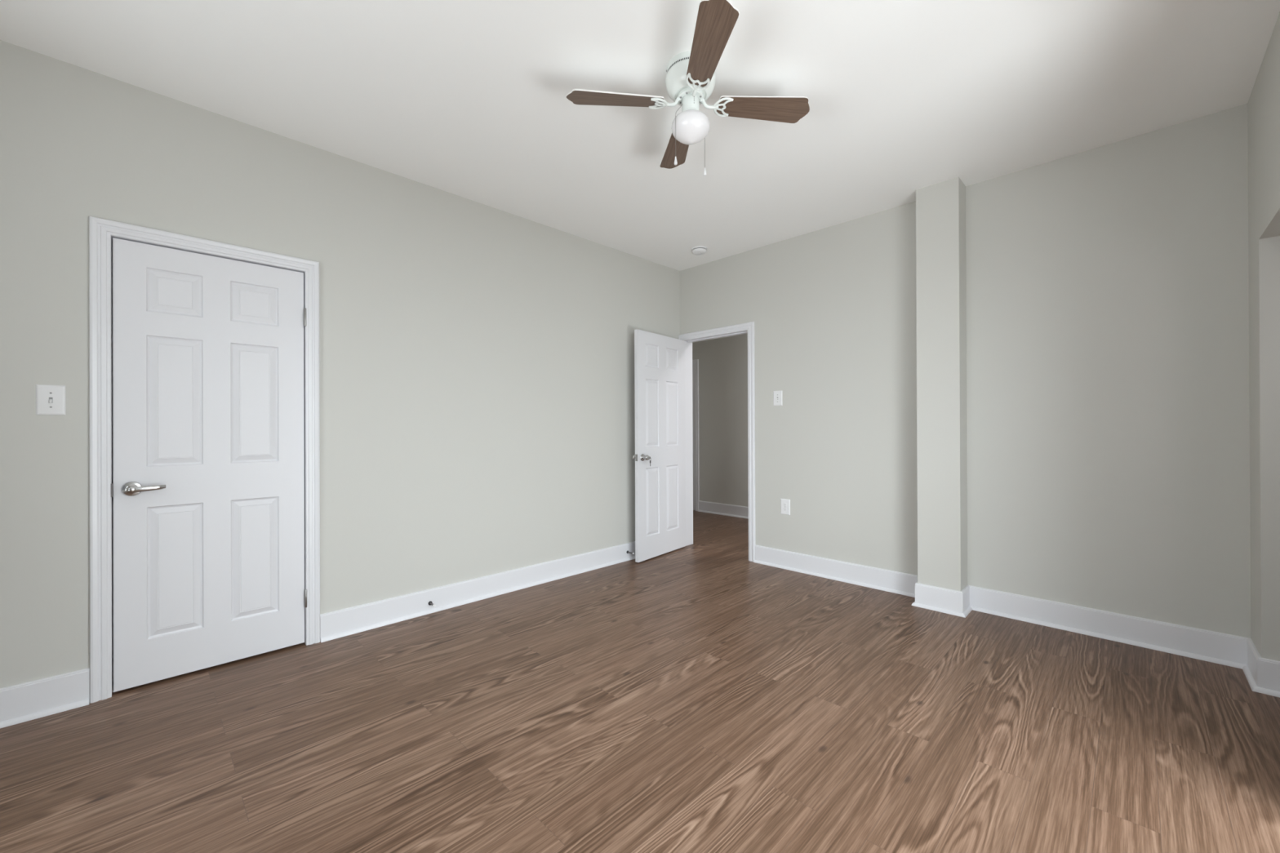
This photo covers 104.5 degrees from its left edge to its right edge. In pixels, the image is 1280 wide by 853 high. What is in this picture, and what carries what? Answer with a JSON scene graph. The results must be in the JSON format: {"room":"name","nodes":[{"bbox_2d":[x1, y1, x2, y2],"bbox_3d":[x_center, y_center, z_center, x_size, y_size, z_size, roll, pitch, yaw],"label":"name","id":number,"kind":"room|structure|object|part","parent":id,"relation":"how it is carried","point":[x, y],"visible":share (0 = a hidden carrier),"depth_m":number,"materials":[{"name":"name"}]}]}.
{"room":"empty bedroom","nodes":[
{"label":"empty bedroom","id":0,"kind":"room"},
{"bbox_2d":[0,40,679,688],"bbox_3d":[-1.479,-0.183,3.246,0.140,2.795,5.206,0,0,45],"label":"wall","id":1,"kind":"structure","parent":0,"point":[477,388],"depth_m":2.95,"materials":[{"name":"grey paint"}]},
{"bbox_2d":[0,667,89,728],"bbox_3d":[-2.836,1.142,1.758,0.030,0.151,1.180,0,0,45],"label":"baseboard","id":2,"kind":"structure","parent":1,"relation":"attached to","point":[40,698],"depth_m":2.08,"materials":[{"name":"white wood"}]},
{"bbox_3d":[-2.831,1.207,1.753,0.016,0.020,1.180,0,0,45],"label":"shoe molding","id":3,"kind":"part","parent":2,"relation":"part of","materials":[{"name":"white wood"}]},
{"bbox_2d":[35,384,65,415],"bbox_3d":[-2.505,-0.113,2.105,0.019,0.128,0.082,0,0,45],"label":"light switch","id":4,"kind":"object","parent":1,"relation":"attached to","point":[50,399],"visible":1,"depth_m":2.11,"materials":[{"name":"white plastic"}]},
{"bbox_2d":[88,216,319,703],"bbox_3d":[-2.168,0.144,2.539,0.161,2.144,0.870,0,0,45],"label":"trim","id":5,"kind":"structure","parent":1,"relation":"attached to","point":[102,232],"depth_m":2.23,"materials":[{"name":"white wood"}]},
{"bbox_2d":[111,237,306,692],"bbox_3d":[-2.119,0.173,2.489,0.096,2.058,0.751,0,0,45],"label":"door","id":6,"kind":"structure","parent":1,"relation":"in","point":[208,350],"depth_m":2.46,"materials":[{"name":"white paint"}]},
{"bbox_3d":[-2.388,0.287,2.236,0.026,0.060,0.011,0,0,45],"label":"latch plate","id":7,"kind":"part","parent":6,"relation":"part of","materials":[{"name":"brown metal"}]},
{"bbox_3d":[-2.270,0.287,2.286,0.019,0.027,0.120,0,0,37],"label":"lever","id":8,"kind":"part","parent":6,"relation":"part of","materials":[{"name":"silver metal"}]},
{"bbox_2d":[320,541,635,642],"bbox_3d":[-0.689,1.138,3.909,0.030,0.151,3.154,0,0,45],"label":"baseboard","id":9,"kind":"structure","parent":1,"relation":"attached to","point":[341,623],"depth_m":3.37,"materials":[{"name":"white wood"}]},
{"bbox_2d":[428,600,435,607],"bbox_3d":[-1.344,1.152,3.205,0.070,0.026,0.026,0,0,45],"label":"door stop","id":10,"kind":"object","parent":9,"relation":"attached to","point":[430,602],"visible":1,"depth_m":3.21,"materials":[{"name":"silver rubber"}]},
{"bbox_2d":[632,328,685,562],"bbox_3d":[0.202,0.170,4.671,0.170,2.058,0.772,0,0,38],"label":"door","id":11,"kind":"structure","parent":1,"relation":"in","point":[659,359],"depth_m":4.62,"materials":[{"name":"white paint"}]},
{"bbox_3d":[0.048,0.276,4.393,0.068,0.062,0.062,0,0,38],"label":"knob","id":12,"kind":"part","parent":11,"relation":"part of","materials":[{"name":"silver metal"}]},
{"bbox_2d":[0,510,1279,852],"bbox_3d":[0.314,1.237,2.705,6.650,0.060,7.250,0,0,45],"label":"floor","id":13,"kind":"structure","parent":0,"point":[701,696],"depth_m":1.89,"materials":[{"name":"brown wood"}]},
{"bbox_2d":[0,0,1279,271],"bbox_3d":[0.303,-1.628,2.711,6.650,0.080,7.250,0,0,45],"label":"ceiling","id":14,"kind":"structure","parent":0,"point":[467,99],"depth_m":2.29,"materials":[{"name":"white paint"}]},
{"bbox_2d":[566,0,809,176],"bbox_3d":[0.224,-1.360,2.195,0.815,0.458,0.815,0,0,39],"label":"ceiling fan","id":15,"kind":"object","parent":14,"relation":"hanging from","point":[690,82],"visible":1,"depth_m":2.15,"materials":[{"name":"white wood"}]},
{"bbox_3d":[-0.109,-1.429,2.163,0.422,0.006,0.140,0,12,-6],"label":"blade","id":16,"kind":"part","parent":15,"relation":"part of","materials":[{"name":"brown wood"}]},
{"bbox_3d":[0.112,-1.434,2.186,0.139,0.051,0.100,0,0,-6],"label":"blade arm","id":17,"kind":"part","parent":15,"relation":"part of","materials":[{"name":"white metal"}]},
{"bbox_3d":[0.192,-1.430,2.528,0.140,0.006,0.422,-12,1,-5],"label":"blade","id":18,"kind":"part","parent":15,"relation":"part of","materials":[{"name":"brown wood"}]},
{"bbox_3d":[0.170,-1.293,2.162,0.005,0.262,0.059,0,0,38],"label":"pull chain","id":19,"kind":"part","parent":15,"relation":"part of","materials":[{"name":"silver metal"}]},
{"bbox_3d":[0.225,-1.319,2.195,0.169,0.124,0.169,0,0,45],"label":"lamp shade","id":20,"kind":"part","parent":15,"relation":"part of","materials":[{"name":"white glass"}]},
{"bbox_3d":[0.234,-1.435,2.083,0.100,0.051,0.139,0,0,-6],"label":"blade arm","id":21,"kind":"part","parent":15,"relation":"part of","materials":[{"name":"white metal"}]},
{"bbox_3d":[0.277,-1.300,2.234,0.003,0.250,0.058,0,0,41],"label":"pull chain","id":22,"kind":"part","parent":15,"relation":"part of","materials":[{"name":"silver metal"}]},
{"bbox_3d":[0.257,-1.431,1.862,0.140,0.006,0.422,12,-1,-5],"label":"blade","id":23,"kind":"part","parent":15,"relation":"part of","materials":[{"name":"brown wood"}]},
{"bbox_3d":[0.336,-1.435,2.204,0.139,0.051,0.100,0,0,-6],"label":"blade arm","id":24,"kind":"part","parent":15,"relation":"part of","materials":[{"name":"white metal"}]},
{"bbox_3d":[0.557,-1.432,2.228,0.422,0.006,0.140,0,-12,-6],"label":"blade","id":25,"kind":"part","parent":15,"relation":"part of","materials":[{"name":"brown wood"}]},
{"bbox_2d":[691,245,706,255],"bbox_3d":[0.529,-1.565,4.420,0.140,0.042,0.140,0,0,45],"label":"smoke detector","id":26,"kind":"object","parent":14,"relation":"attached to","point":[698,251],"visible":1,"depth_m":4.38,"materials":[{"name":"white plastic"}]},
{"bbox_2d":[915,177,967,591],"bbox_3d":[2.014,-0.196,3.307,0.248,2.795,0.184,0,0,45],"label":"wall column","id":27,"kind":"structure","parent":0,"point":[940,207],"depth_m":3.24,"materials":[{"name":"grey paint"}]},
{"bbox_2d":[680,103,1250,638],"bbox_3d":[1.762,-0.192,5.034,5.423,2.795,1.904,0,0,45],"label":"wall","id":28,"kind":"structure","parent":0,"point":[1108,393],"depth_m":3.00,"materials":[{"name":"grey paint"}]},
{"bbox_2d":[692,359,699,511],"bbox_3d":[0.707,0.126,7.219,0.372,2.176,0.021,0,0,45],"label":"trim","id":29,"kind":"structure","parent":28,"relation":"attached to","point":[695,362],"depth_m":7.11,"materials":[{"name":"white paint"}]},
{"bbox_3d":[0.712,0.154,7.224,0.240,2.100,0.005,0,0,45],"label":"door panel","id":30,"kind":"part","parent":29,"relation":"part of","materials":[{"name":"white paint"}]},
{"bbox_2d":[678,321,755,561],"bbox_3d":[0.762,0.137,4.771,0.869,2.144,0.161,0,0,45],"label":"trim","id":31,"kind":"structure","parent":28,"relation":"attached to","point":[748,328],"depth_m":4.72,"materials":[{"name":"white paint"}]},
{"bbox_2d":[697,500,748,519],"bbox_3d":[2.094,1.131,5.830,3.543,0.151,0.030,0,0,45],"label":"baseboard","id":32,"kind":"structure","parent":28,"relation":"attached to","point":[737,511],"depth_m":6.77,"materials":[{"name":"white wood"}]},
{"bbox_3d":[2.089,1.196,5.825,3.543,0.020,0.016,0,0,45],"label":"shoe molding","id":33,"kind":"part","parent":32,"relation":"part of","materials":[{"name":"white wood"}]},
{"bbox_2d":[773,391,782,405],"bbox_3d":[1.181,-0.242,4.255,0.083,0.128,0.019,0,0,45],"label":"light switch","id":34,"kind":"object","parent":28,"relation":"attached to","point":[777,395],"visible":1,"depth_m":4.26,"materials":[{"name":"white plastic"}]},
{"bbox_2d":[780,498,790,515],"bbox_3d":[1.235,0.683,4.211,0.086,0.132,0.008,0,0,45],"label":"outlet","id":35,"kind":"object","parent":28,"relation":"attached to","point":[784,504],"visible":1,"depth_m":4.21,"materials":[{"name":"white plastic"}]},
{"bbox_2d":[753,544,1279,697],"bbox_3d":[2.123,1.125,3.107,3.400,0.151,0.316,0,0,45],"label":"baseboard","id":36,"kind":"structure","parent":28,"relation":"attached to","point":[1262,675],"depth_m":2.95,"materials":[{"name":"white wood"}]},
{"bbox_2d":[1247,12,1279,661],"bbox_3d":[1.587,-0.200,0.186,1.177,2.795,5.486,0,0,45],"label":"wall","id":37,"kind":"structure","parent":0,"point":[1264,102],"depth_m":2.22,"materials":[{"name":"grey paint"}]}
]}

